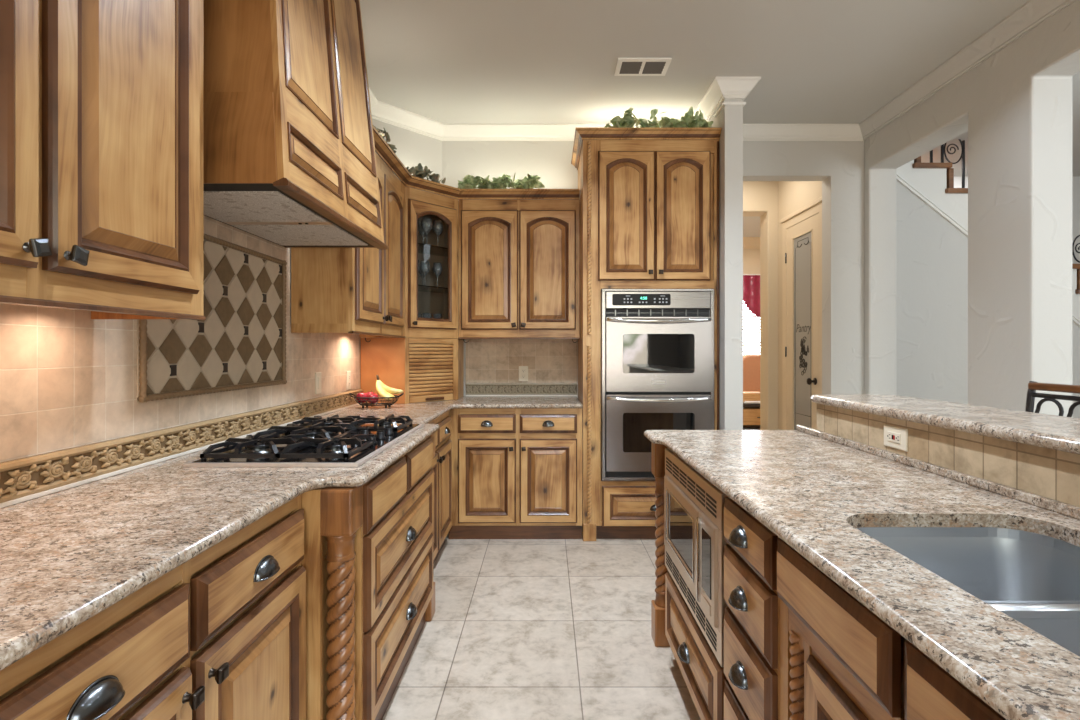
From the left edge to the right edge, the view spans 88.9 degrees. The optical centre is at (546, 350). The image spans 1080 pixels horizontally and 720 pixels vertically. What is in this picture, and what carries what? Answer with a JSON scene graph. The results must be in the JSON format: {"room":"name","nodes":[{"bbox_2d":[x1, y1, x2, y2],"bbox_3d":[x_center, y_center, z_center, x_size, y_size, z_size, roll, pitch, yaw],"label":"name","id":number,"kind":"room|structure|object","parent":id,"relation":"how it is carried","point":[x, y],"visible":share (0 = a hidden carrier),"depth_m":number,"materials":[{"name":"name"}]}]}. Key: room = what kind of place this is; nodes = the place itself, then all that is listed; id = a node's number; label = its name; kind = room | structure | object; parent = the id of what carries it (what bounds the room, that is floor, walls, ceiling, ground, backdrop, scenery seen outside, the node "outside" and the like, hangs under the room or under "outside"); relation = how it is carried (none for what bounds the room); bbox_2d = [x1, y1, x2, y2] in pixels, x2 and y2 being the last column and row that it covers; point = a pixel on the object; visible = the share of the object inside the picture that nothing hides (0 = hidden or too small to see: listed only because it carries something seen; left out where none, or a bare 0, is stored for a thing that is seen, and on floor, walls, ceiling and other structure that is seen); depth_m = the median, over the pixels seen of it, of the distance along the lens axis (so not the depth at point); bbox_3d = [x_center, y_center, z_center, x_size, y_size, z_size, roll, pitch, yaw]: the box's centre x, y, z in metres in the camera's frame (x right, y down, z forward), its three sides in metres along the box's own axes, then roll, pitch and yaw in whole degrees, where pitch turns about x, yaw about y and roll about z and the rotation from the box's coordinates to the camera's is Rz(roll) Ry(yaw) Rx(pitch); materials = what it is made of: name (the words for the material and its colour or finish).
{"room":"kitchen","nodes":[
{"label":"kitchen","id":0,"kind":"room"},
{"bbox_2d":[290,248,290,323],"bbox_3d":[-1.327,-0.230,0.320,0.150,3.000,7.040,0,0,0],"label":"wall","id":1,"kind":"structure","parent":0,"point":[290,248],"depth_m":2.69,"materials":[{"name":"beige paint"}]},
{"bbox_2d":[0,0,205,319],"bbox_3d":[-1.068,-0.619,0.804,0.362,1.071,1.512,0,0,0],"label":"upper cabinet","id":2,"kind":"object","parent":1,"relation":"attached to","point":[102,101],"visible":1,"depth_m":1.15,"materials":[{"name":"brown wood"}]},
{"bbox_2d":[0,215,359,462],"bbox_3d":[-1.246,-0.088,1.613,0.012,0.884,4.085,0,0,0],"label":"tile backsplash","id":3,"kind":"structure","parent":1,"relation":"attached to","point":[68,378],"depth_m":1.53,"materials":[{"name":"tile"}]},
{"bbox_2d":[0,389,361,507],"bbox_3d":[-1.229,0.304,1.612,0.021,0.100,4.076,0,0,0],"label":"tile","id":4,"kind":"structure","parent":3,"relation":"attached to","point":[27,478],"depth_m":1.64,"materials":[{"name":"stone"}]},
{"bbox_2d":[137,234,286,402],"bbox_3d":[-1.229,-0.131,2.125,0.021,0.578,0.920,0,0,0],"label":"mosaic panel","id":5,"kind":"object","parent":3,"relation":"attached to","point":[240,344],"visible":0.79,"depth_m":2.10,"materials":[{"name":"tile"}]},
{"bbox_2d":[315,372,320,393],"bbox_3d":[-1.235,0.177,2.985,0.009,0.117,0.072,0,0,0],"label":"wall switch","id":6,"kind":"object","parent":3,"relation":"attached to","point":[317,374],"visible":1,"depth_m":2.97,"materials":[{"name":"beige plastic"}]},
{"bbox_2d":[346,371,350,389],"bbox_3d":[-1.235,0.187,3.440,0.009,0.117,0.072,0,0,0],"label":"wall outlet","id":7,"kind":"object","parent":3,"relation":"attached to","point":[348,373],"visible":1,"depth_m":3.43,"materials":[{"name":"beige plastic"}]},
{"bbox_2d":[204,0,387,249],"bbox_3d":[-0.993,-1.097,2.101,0.487,1.237,1.010,0,0,0],"label":"range hood","id":8,"kind":"object","parent":1,"relation":"attached to","point":[290,156],"visible":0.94,"depth_m":1.78,"materials":[{"name":"brown wood"}]},
{"bbox_2d":[291,124,411,337],"bbox_3d":[-1.068,-0.619,3.133,0.362,1.071,1.046,0,0,0],"label":"upper cabinet","id":9,"kind":"object","parent":1,"relation":"attached to","point":[361,291],"visible":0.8,"depth_m":2.76,"materials":[{"name":"brown wood"}]},
{"bbox_2d":[373,125,396,152],"bbox_3d":[-0.966,-1.222,3.212,0.125,0.128,0.414,0,0,0],"label":"ivy garland","id":10,"kind":"object","parent":9,"relation":"on","point":[386,134],"visible":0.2,"depth_m":3.22,"materials":[{"name":"green plant"}]},
{"bbox_2d":[369,88,444,140],"bbox_3d":[-1.013,-1.680,0.640,0.477,0.100,7.280,0,0,0],"label":"trim","id":11,"kind":"structure","parent":1,"relation":"attached to","point":[380,111],"depth_m":4.00,"materials":[{"name":"white paint"}]},
{"bbox_2d":[405,176,459,338],"bbox_3d":[-0.892,-0.620,3.919,0.394,1.069,0.862,0,0,43],"label":"upper cabinet","id":12,"kind":"object","parent":1,"relation":"attached to","point":[425,198],"visible":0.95,"depth_m":3.90,"materials":[{"name":"brown wood"}]},
{"bbox_2d":[418,264,427,279],"bbox_3d":[-0.895,-0.536,3.983,0.072,0.175,0.071,0,0,0],"label":"wine glass","id":13,"kind":"object","parent":12,"relation":"on","point":[419,272],"visible":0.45,"depth_m":3.97,"materials":[{"name":"clear glass"}]},
{"bbox_2d":[418,221,428,236],"bbox_3d":[-0.891,-0.832,3.987,0.082,0.195,0.081,0,0,0],"label":"wine glass","id":14,"kind":"object","parent":12,"relation":"on","point":[419,231],"visible":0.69,"depth_m":3.97,"materials":[{"name":"clear glass"}]},
{"bbox_2d":[420,261,429,284],"bbox_3d":[-0.856,-0.536,3.871,0.072,0.175,0.071,0,0,0],"label":"wine glass","id":15,"kind":"object","parent":12,"relation":"on","point":[421,262],"visible":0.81,"depth_m":3.86,"materials":[{"name":"clear glass"}]},
{"bbox_2d":[406,163,445,183],"bbox_3d":[-0.825,-1.216,3.787,0.339,0.116,0.125,0,0,-43],"label":"ivy garland","id":16,"kind":"object","parent":12,"relation":"on","point":[417,171],"visible":0.84,"depth_m":3.77,"materials":[{"name":"green plant"}]},
{"bbox_2d":[421,217,432,242],"bbox_3d":[-0.841,-0.832,3.872,0.082,0.195,0.081,0,0,0],"label":"wine glass","id":17,"kind":"object","parent":12,"relation":"on","point":[423,219],"visible":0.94,"depth_m":3.86,"materials":[{"name":"clear glass"}]},
{"bbox_2d":[422,313,431,317],"bbox_3d":[-0.842,-0.199,3.872,0.068,0.125,0.067,0,0,0],"label":"tumbler","id":18,"kind":"object","parent":12,"relation":"in","point":[424,315],"visible":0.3,"depth_m":3.85,"materials":[{"name":"clear glass"}]},
{"bbox_2d":[418,243,447,255],"bbox_3d":[-0.902,-0.729,3.936,0.310,0.008,0.782,0,0,43],"label":"glass shelf","id":19,"kind":"object","parent":12,"relation":"attached to","point":[423,249],"depth_m":4.04,"materials":[{"name":"clear glass"}]},
{"bbox_2d":[418,285,447,292],"bbox_3d":[-0.902,-0.444,3.936,0.310,0.008,0.782,0,0,43],"label":"glass shelf","id":20,"kind":"object","parent":12,"relation":"attached to","point":[421,288],"depth_m":3.97,"materials":[{"name":"clear glass"}]},
{"bbox_2d":[432,263,441,276],"bbox_3d":[-0.780,-0.536,3.938,0.072,0.175,0.071,0,0,0],"label":"wine glass","id":21,"kind":"object","parent":12,"relation":"on","point":[434,264],"visible":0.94,"depth_m":3.92,"materials":[{"name":"clear glass"}]},
{"bbox_2d":[432,314,441,318],"bbox_3d":[-0.784,-0.199,3.948,0.068,0.125,0.067,0,0,0],"label":"tumbler","id":22,"kind":"object","parent":12,"relation":"in","point":[437,316],"visible":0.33,"depth_m":3.92,"materials":[{"name":"clear glass"}]},
{"bbox_2d":[432,220,442,236],"bbox_3d":[-0.781,-0.832,3.952,0.082,0.195,0.081,0,0,0],"label":"wine glass","id":23,"kind":"object","parent":12,"relation":"on","point":[441,222],"visible":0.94,"depth_m":3.94,"materials":[{"name":"clear glass"}]},
{"bbox_2d":[372,119,441,343],"bbox_3d":[-1.106,-0.230,4.130,0.592,3.000,0.580,0,0,0],"label":"wall","id":24,"kind":"structure","parent":0,"point":[413,148],"depth_m":4.11,"materials":[{"name":"beige paint"}]},
{"bbox_2d":[382,532,699,719],"bbox_3d":[2.500,1.310,2.850,8.000,0.080,12.300,0,0,0],"label":"floor","id":25,"kind":"structure","parent":0,"point":[518,629],"depth_m":2.41,"materials":[{"name":"beige tile"}]},
{"bbox_2d":[0,495,305,719],"bbox_3d":[-0.935,0.828,1.032,0.626,0.884,0.965,0,0,0],"label":"base cabinet","id":26,"kind":"object","parent":25,"relation":"on","point":[220,635],"visible":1,"depth_m":1.04,"materials":[{"name":"brown wood"}]},
{"bbox_2d":[301,432,434,719],"bbox_3d":[-0.871,0.828,2.095,0.755,0.884,1.150,0,0,0],"label":"base cabinet","id":27,"kind":"object","parent":25,"relation":"on","point":[367,561],"visible":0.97,"depth_m":1.64,"materials":[{"name":"brown wood"}]},
{"bbox_2d":[428,410,451,563],"bbox_3d":[-0.918,0.828,3.160,0.660,0.884,0.970,0,0,0],"label":"base cabinet","id":28,"kind":"object","parent":25,"relation":"on","point":[442,461],"visible":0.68,"depth_m":3.27,"materials":[{"name":"brown wood"}]},
{"bbox_2d":[449,408,581,538],"bbox_3d":[-0.279,0.828,3.928,1.038,0.884,0.620,0,0,0],"label":"base cabinet","id":29,"kind":"object","parent":25,"relation":"on","point":[517,472],"visible":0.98,"depth_m":3.65,"materials":[{"name":"brown wood"}]},
{"bbox_2d":[0,396,582,670],"bbox_3d":[-0.504,0.370,1.923,1.490,0.030,4.707,0,0,0],"label":"countertop","id":30,"kind":"structure","parent":29,"relation":"on","point":[68,556],"depth_m":1.15,"materials":[{"name":"beige stone"}]},
{"bbox_2d":[183,414,423,466],"bbox_3d":[-0.839,0.323,2.122,0.533,0.063,0.900,0,0,0],"label":"gas cooktop","id":31,"kind":"object","parent":30,"relation":"in","point":[318,441],"visible":1,"depth_m":1.84,"materials":[{"name":"metal"}]},
{"bbox_2d":[349,393,403,407],"bbox_3d":[-1.050,0.308,3.400,0.339,0.091,0.192,0,0,0],"label":"fruit basket","id":32,"kind":"object","parent":30,"relation":"on","point":[366,404],"visible":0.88,"depth_m":3.35,"materials":[{"name":"black metal"}]},
{"bbox_2d":[356,392,367,402],"bbox_3d":[-1.130,0.284,3.378,0.076,0.072,0.076,0,0,0],"label":"apple","id":33,"kind":"object","parent":32,"relation":"in","point":[362,394],"visible":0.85,"depth_m":3.35,"materials":[{"name":"red food"}]},
{"bbox_2d":[367,392,378,402],"bbox_3d":[-1.062,0.288,3.366,0.072,0.068,0.072,0,0,0],"label":"apple","id":34,"kind":"object","parent":32,"relation":"in","point":[369,395],"visible":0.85,"depth_m":3.34,"materials":[{"name":"red food"}]},
{"bbox_2d":[376,375,402,399],"bbox_3d":[-0.983,0.228,3.412,0.158,0.152,0.115,0,0,31],"label":"banana bunch","id":35,"kind":"object","parent":32,"relation":"in","point":[383,390],"visible":0.95,"depth_m":3.40,"materials":[{"name":"yellow food"}]},
{"bbox_2d":[360,338,463,403],"bbox_3d":[-0.865,0.136,3.891,0.244,0.437,0.850,0,0,43],"label":"appliance garage","id":36,"kind":"object","parent":30,"relation":"on","point":[424,372],"visible":1,"depth_m":3.71,"materials":[{"name":"brown wood"}]},
{"bbox_2d":[571,128,721,540],"bbox_3d":[0.672,-0.097,3.945,0.960,2.734,0.664,0,0,0],"label":"oven tower","id":37,"kind":"object","parent":25,"relation":"on","point":[649,197],"visible":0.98,"depth_m":3.65,"materials":[{"name":"brown wood"}]},
{"bbox_2d":[601,289,713,480],"bbox_3d":[0.740,0.227,3.843,0.747,1.272,0.556,0,0,0],"label":"double oven","id":38,"kind":"object","parent":37,"relation":"in","point":[657,345],"visible":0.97,"depth_m":3.63,"materials":[{"name":"silver metal"}]},
{"bbox_2d":[604,107,712,127],"bbox_3d":[0.752,-1.549,3.698,0.743,0.163,0.152,0,0,0],"label":"ivy garland","id":39,"kind":"object","parent":37,"relation":"on","point":[688,121],"visible":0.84,"depth_m":3.68,"materials":[{"name":"green plant"}]},
{"bbox_2d":[651,442,727,719],"bbox_3d":[0.777,0.828,1.984,0.658,0.884,0.943,0,0,0],"label":"base cabinet","id":40,"kind":"object","parent":25,"relation":"on","point":[673,624],"visible":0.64,"depth_m":1.98,"materials":[{"name":"brown wood"}]},
{"bbox_2d":[664,448,726,666],"bbox_3d":[0.735,0.636,1.879,0.546,0.476,0.723,0,0,0],"label":"microwave oven","id":41,"kind":"object","parent":40,"relation":"in","point":[694,539],"visible":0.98,"depth_m":1.74,"materials":[{"name":"beige metal"}]},
{"bbox_2d":[644,430,1079,719],"bbox_3d":[0.786,0.370,1.110,0.708,0.030,2.720,0,0,0],"label":"countertop","id":42,"kind":"structure","parent":40,"relation":"on","point":[812,492],"depth_m":1.14,"materials":[{"name":"beige stone"}]},
{"bbox_2d":[796,425,1079,519],"bbox_3d":[1.127,0.344,1.103,0.028,0.022,2.705,0,0,0],"label":"granite upstand","id":43,"kind":"object","parent":42,"relation":"on","point":[1066,509],"visible":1,"depth_m":1.48,"materials":[{"name":"beige stone"}]},
{"bbox_2d":[856,527,1079,656],"bbox_3d":[0.832,0.498,0.798,0.471,0.225,0.841,0,0,0],"label":"sink","id":44,"kind":"object","parent":42,"relation":"in","point":[1031,578],"visible":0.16,"depth_m":1.19,"materials":[{"name":"grey metal"}]},
{"bbox_2d":[743,355,759,391],"bbox_3d":[2.797,0.665,6.980,0.500,1.211,0.540,0,0,-6],"label":"upholstered chair","id":45,"kind":"object","parent":25,"relation":"on","point":[751,363],"visible":0.1,"depth_m":7.14,"materials":[{"name":"fabric"}]},
{"bbox_2d":[743,403,759,429],"bbox_3d":[1.960,0.920,6.139,1.220,0.700,0.581,0,0,0],"label":"writing desk","id":46,"kind":"object","parent":25,"relation":"on","point":[751,411],"visible":0.04,"depth_m":5.88,"materials":[{"name":"brown wood"}]},
{"bbox_2d":[743,392,759,402],"bbox_3d":[2.260,0.517,6.100,0.290,0.104,0.250,0,0,0],"label":"box","id":47,"kind":"object","parent":46,"relation":"on","point":[747,396],"visible":0.3,"depth_m":5.98,"materials":[{"name":"brown wood"}]},
{"bbox_2d":[743,425,759,429],"bbox_3d":[1.955,0.855,6.160,1.070,0.030,0.500,0,0,0],"label":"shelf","id":48,"kind":"object","parent":46,"relation":"attached to","point":[745,427],"depth_m":5.99,"materials":[{"name":"brown wood"}]},
{"bbox_2d":[744,401,759,402],"bbox_3d":[2.260,0.558,5.933,0.240,0.021,0.065,0,0,0],"label":"paper stack","id":49,"kind":"object","parent":46,"relation":"on","point":[744,401],"visible":0.56,"depth_m":5.90,"materials":[{"name":"white paper"}]},
{"bbox_2d":[724,497,779,719],"bbox_3d":[0.777,0.828,1.345,0.658,0.884,0.331,0,0,0],"label":"base cabinet","id":50,"kind":"object","parent":25,"relation":"on","point":[752,613],"visible":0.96,"depth_m":1.30,"materials":[{"name":"brown wood"}]},
{"bbox_2d":[777,538,1005,719],"bbox_3d":[0.782,0.828,0.754,0.648,0.884,0.849,0,0,0],"label":"base cabinet","id":51,"kind":"object","parent":25,"relation":"on","point":[839,660],"visible":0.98,"depth_m":0.90,"materials":[{"name":"brown wood"}]},
{"bbox_2d":[1025,381,1079,416],"bbox_3d":[1.672,0.695,1.930,0.480,1.151,0.464,0,0,0],"label":"bar stool","id":52,"kind":"object","parent":25,"relation":"on","point":[1033,386],"visible":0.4,"depth_m":2.04,"materials":[{"name":"metal"}]},
{"bbox_2d":[442,140,864,397],"bbox_3d":[0.938,-0.230,4.350,3.495,3.000,0.140,0,0,0],"label":"wall","id":53,"kind":"structure","parent":0,"point":[840,165],"depth_m":4.28,"materials":[{"name":"beige paint"}]},
{"bbox_2d":[458,189,579,338],"bbox_3d":[-0.199,-0.619,4.096,0.878,1.071,0.336,0,0,0],"label":"upper cabinet","id":54,"kind":"object","parent":53,"relation":"attached to","point":[519,260],"visible":1,"depth_m":3.96,"materials":[{"name":"brown wood"}]},
{"bbox_2d":[458,174,544,188],"bbox_3d":[-0.331,-1.221,3.987,0.638,0.125,0.137,0,0,3],"label":"ivy garland","id":55,"kind":"object","parent":54,"relation":"on","point":[531,181],"visible":0.94,"depth_m":3.98,"materials":[{"name":"green plant"}]},
{"bbox_2d":[466,339,577,395],"bbox_3d":[-0.192,0.112,4.274,0.866,0.484,0.012,0,0,0],"label":"tile backsplash","id":56,"kind":"structure","parent":53,"relation":"attached to","point":[487,360],"depth_m":4.27,"materials":[{"name":"tile"}]},
{"bbox_2d":[466,383,576,395],"bbox_3d":[-0.194,0.304,4.258,0.864,0.100,0.018,0,0,0],"label":"tile","id":57,"kind":"structure","parent":56,"relation":"attached to","point":[472,389],"depth_m":4.25,"materials":[{"name":"beige tile"}]},
{"bbox_2d":[519,366,527,380],"bbox_3d":[-0.178,0.180,4.263,0.072,0.117,0.009,0,0,0],"label":"wall outlet","id":58,"kind":"object","parent":56,"relation":"attached to","point":[523,370],"visible":1,"depth_m":4.26,"materials":[{"name":"beige plastic"}]},
{"bbox_2d":[443,124,685,140],"bbox_3d":[0.172,-1.680,4.237,1.965,0.100,0.085,0,0,0],"label":"trim","id":59,"kind":"structure","parent":53,"relation":"attached to","point":[452,132],"depth_m":4.23,"materials":[{"name":"white paint"}]},
{"bbox_2d":[743,124,862,140],"bbox_3d":[1.871,-1.680,4.237,1.198,0.100,0.085,0,0,0],"label":"trim","id":60,"kind":"structure","parent":53,"relation":"attached to","point":[751,132],"depth_m":4.23,"materials":[{"name":"white paint"}]},
{"bbox_2d":[360,0,1079,236],"bbox_3d":[2.500,-1.770,2.850,8.000,0.080,12.300,0,0,0],"label":"ceiling","id":61,"kind":"structure","parent":0,"point":[444,61],"depth_m":3.23,"materials":[{"name":"paint"}]},
{"bbox_2d":[614,58,671,75],"bbox_3d":[0.584,-1.723,3.348,0.317,0.012,0.195,0,0,0],"label":"ceiling vent","id":62,"kind":"object","parent":61,"relation":"in","point":[625,66],"visible":1,"depth_m":3.34,"materials":[{"name":"white metal"}]},
{"bbox_2d":[709,99,742,429],"bbox_3d":[1.214,-0.230,3.920,0.117,3.000,0.720,0,0,0],"label":"wall","id":63,"kind":"structure","parent":0,"point":[730,118],"depth_m":3.56,"materials":[{"name":"beige paint"}]},
{"bbox_2d":[693,77,760,127],"bbox_3d":[1.214,-1.680,3.877,0.287,0.100,0.805,0,0,0],"label":"trim","id":64,"kind":"structure","parent":63,"relation":"attached to","point":[721,88],"depth_m":3.54,"materials":[{"name":"white paint"}]},
{"bbox_2d":[714,102,745,117],"bbox_3d":[1.214,-1.596,3.647,0.149,0.018,0.206,0,0,0],"label":"trim","id":65,"kind":"structure","parent":63,"relation":"attached to","point":[723,103],"depth_m":3.55,"materials":[{"name":"white paint"}]},
{"bbox_2d":[743,249,759,273],"bbox_3d":[2.360,-0.230,8.560,4.120,3.000,0.120,0,0,0],"label":"wall","id":66,"kind":"structure","parent":0,"point":[751,257],"depth_m":8.50,"materials":[{"name":"beige paint"}]},
{"bbox_2d":[743,274,759,355],"bbox_3d":[2.900,-0.241,8.475,1.260,1.867,0.040,0,0,0],"label":"window blind","id":67,"kind":"object","parent":66,"relation":"attached to","point":[743,274],"visible":0.02,"depth_m":8.48,"materials":[{"name":"white paint"}]},
{"bbox_2d":[743,275,759,316],"bbox_3d":[2.900,-0.825,8.397,1.490,0.642,0.074,0,0,0],"label":"window valance","id":68,"kind":"object","parent":67,"relation":"hanging from","point":[751,283],"visible":0.29,"depth_m":8.39,"materials":[{"name":"red fabric"}]},
{"bbox_2d":[743,237,759,248],"bbox_3d":[2.360,-1.650,8.445,3.880,0.160,0.110,0,0,0],"label":"trim","id":69,"kind":"structure","parent":66,"relation":"attached to","point":[748,242],"depth_m":8.44,"materials":[{"name":"beige paint"}]},
{"bbox_2d":[743,181,777,429],"bbox_3d":[1.635,-0.230,5.440,1.470,3.000,0.200,0,0,0],"label":"wall","id":70,"kind":"structure","parent":0,"point":[760,198],"depth_m":5.34,"materials":[{"name":"beige paint"}]},
{"bbox_2d":[778,181,821,429],"bbox_3d":[2.310,-0.230,4.880,0.120,3.000,0.920,0,0,0],"label":"wall","id":71,"kind":"structure","parent":0,"point":[792,195],"depth_m":5.23,"materials":[{"name":"beige paint"}]},
{"bbox_2d":[780,197,821,429],"bbox_3d":[2.233,0.015,4.815,0.034,2.510,0.804,0,0,0],"label":"trim","id":72,"kind":"structure","parent":71,"relation":"attached to","point":[813,208],"depth_m":4.95,"materials":[{"name":"beige paint"}]},
{"bbox_2d":[785,213,818,429],"bbox_3d":[2.207,0.068,4.822,0.086,2.388,0.620,0,0,0],"label":"door","id":73,"kind":"structure","parent":71,"relation":"in","point":[802,239],"depth_m":4.82,"materials":[{"name":"beige paint"}]},
{"bbox_2d":[865,0,1079,416],"bbox_3d":[2.578,-0.230,0.540,0.215,3.000,7.480,0,0,0],"label":"wall","id":74,"kind":"structure","parent":0,"point":[1014,107],"depth_m":2.96,"materials":[{"name":"beige paint"}]},
{"bbox_2d":[859,0,1076,140],"bbox_3d":[2.428,-1.680,0.640,0.085,0.100,7.280,0,0,0],"label":"trim","id":75,"kind":"structure","parent":74,"relation":"attached to","point":[1033,13],"depth_m":3.16,"materials":[{"name":"beige paint"}]},
{"bbox_2d":[896,180,1079,417],"bbox_3d":[3.880,-0.202,4.500,2.389,2.943,0.100,0,0,0],"label":"wall","id":76,"kind":"structure","parent":0,"point":[932,254],"depth_m":4.45,"materials":[{"name":"beige paint"}]},
{"bbox_2d":[896,172,1079,326],"bbox_3d":[3.845,-0.587,4.439,2.310,1.901,0.023,0,0,0],"label":"trim","id":77,"kind":"structure","parent":76,"relation":"attached to","point":[900,179],"depth_m":4.43,"materials":[{"name":"white paint"}]},
{"bbox_2d":[896,156,1079,318],"bbox_3d":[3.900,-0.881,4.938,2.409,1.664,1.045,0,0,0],"label":"staircase","id":78,"kind":"structure","parent":76,"relation":"on","point":[950,189],"depth_m":4.42,"materials":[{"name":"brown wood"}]},
{"bbox_2d":[930,139,1079,262],"bbox_3d":[4.203,-0.926,4.510,2.110,1.673,0.015,0,0,0],"label":"stair railing","id":79,"kind":"object","parent":78,"relation":"on","point":[943,153],"visible":0.26,"depth_m":4.51,"materials":[{"name":"black metal"}]},
{"bbox_2d":[954,176,1079,263],"bbox_3d":[4.295,-0.230,5.503,3.810,3.000,0.065,0,0,0],"label":"wall","id":80,"kind":"structure","parent":0,"point":[957,179],"depth_m":5.47,"materials":[{"name":"paint"}]},
{"bbox_3d":[1.201,0.745,1.025,0.118,1.051,2.550,0,0,0],"label":"wall","id":81,"kind":"structure","parent":0,"visible":0},
{"bbox_2d":[811,394,1079,454],"bbox_3d":[1.282,0.202,1.042,0.365,0.033,2.585,0,0,0],"label":"bar","id":82,"kind":"object","parent":81,"relation":"on","point":[1061,433],"visible":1,"depth_m":1.54,"materials":[{"name":"beige stone"}]},
{"bbox_2d":[817,403,1079,506],"bbox_3d":[1.136,0.276,1.025,0.012,0.114,2.550,0,0,0],"label":"backsplash","id":83,"kind":"structure","parent":81,"relation":"attached to","point":[1045,472],"depth_m":1.45,"materials":[{"name":"tile"}]},
{"bbox_2d":[884,424,907,451],"bbox_3d":[1.125,0.281,1.777,0.010,0.072,0.117,0,0,0],"label":"wall outlet","id":84,"kind":"object","parent":83,"relation":"attached to","point":[895,437],"visible":1,"depth_m":1.77,"materials":[{"name":"beige plastic"}]},
{"bbox_2d":[887,431,900,443],"bbox_3d":[1.123,0.281,1.777,0.003,0.033,0.066,0,0,0],"label":"receptacle","id":85,"kind":"object","parent":84,"relation":"attached to","point":[893,437],"depth_m":1.77,"materials":[{"name":"beige plastic"}]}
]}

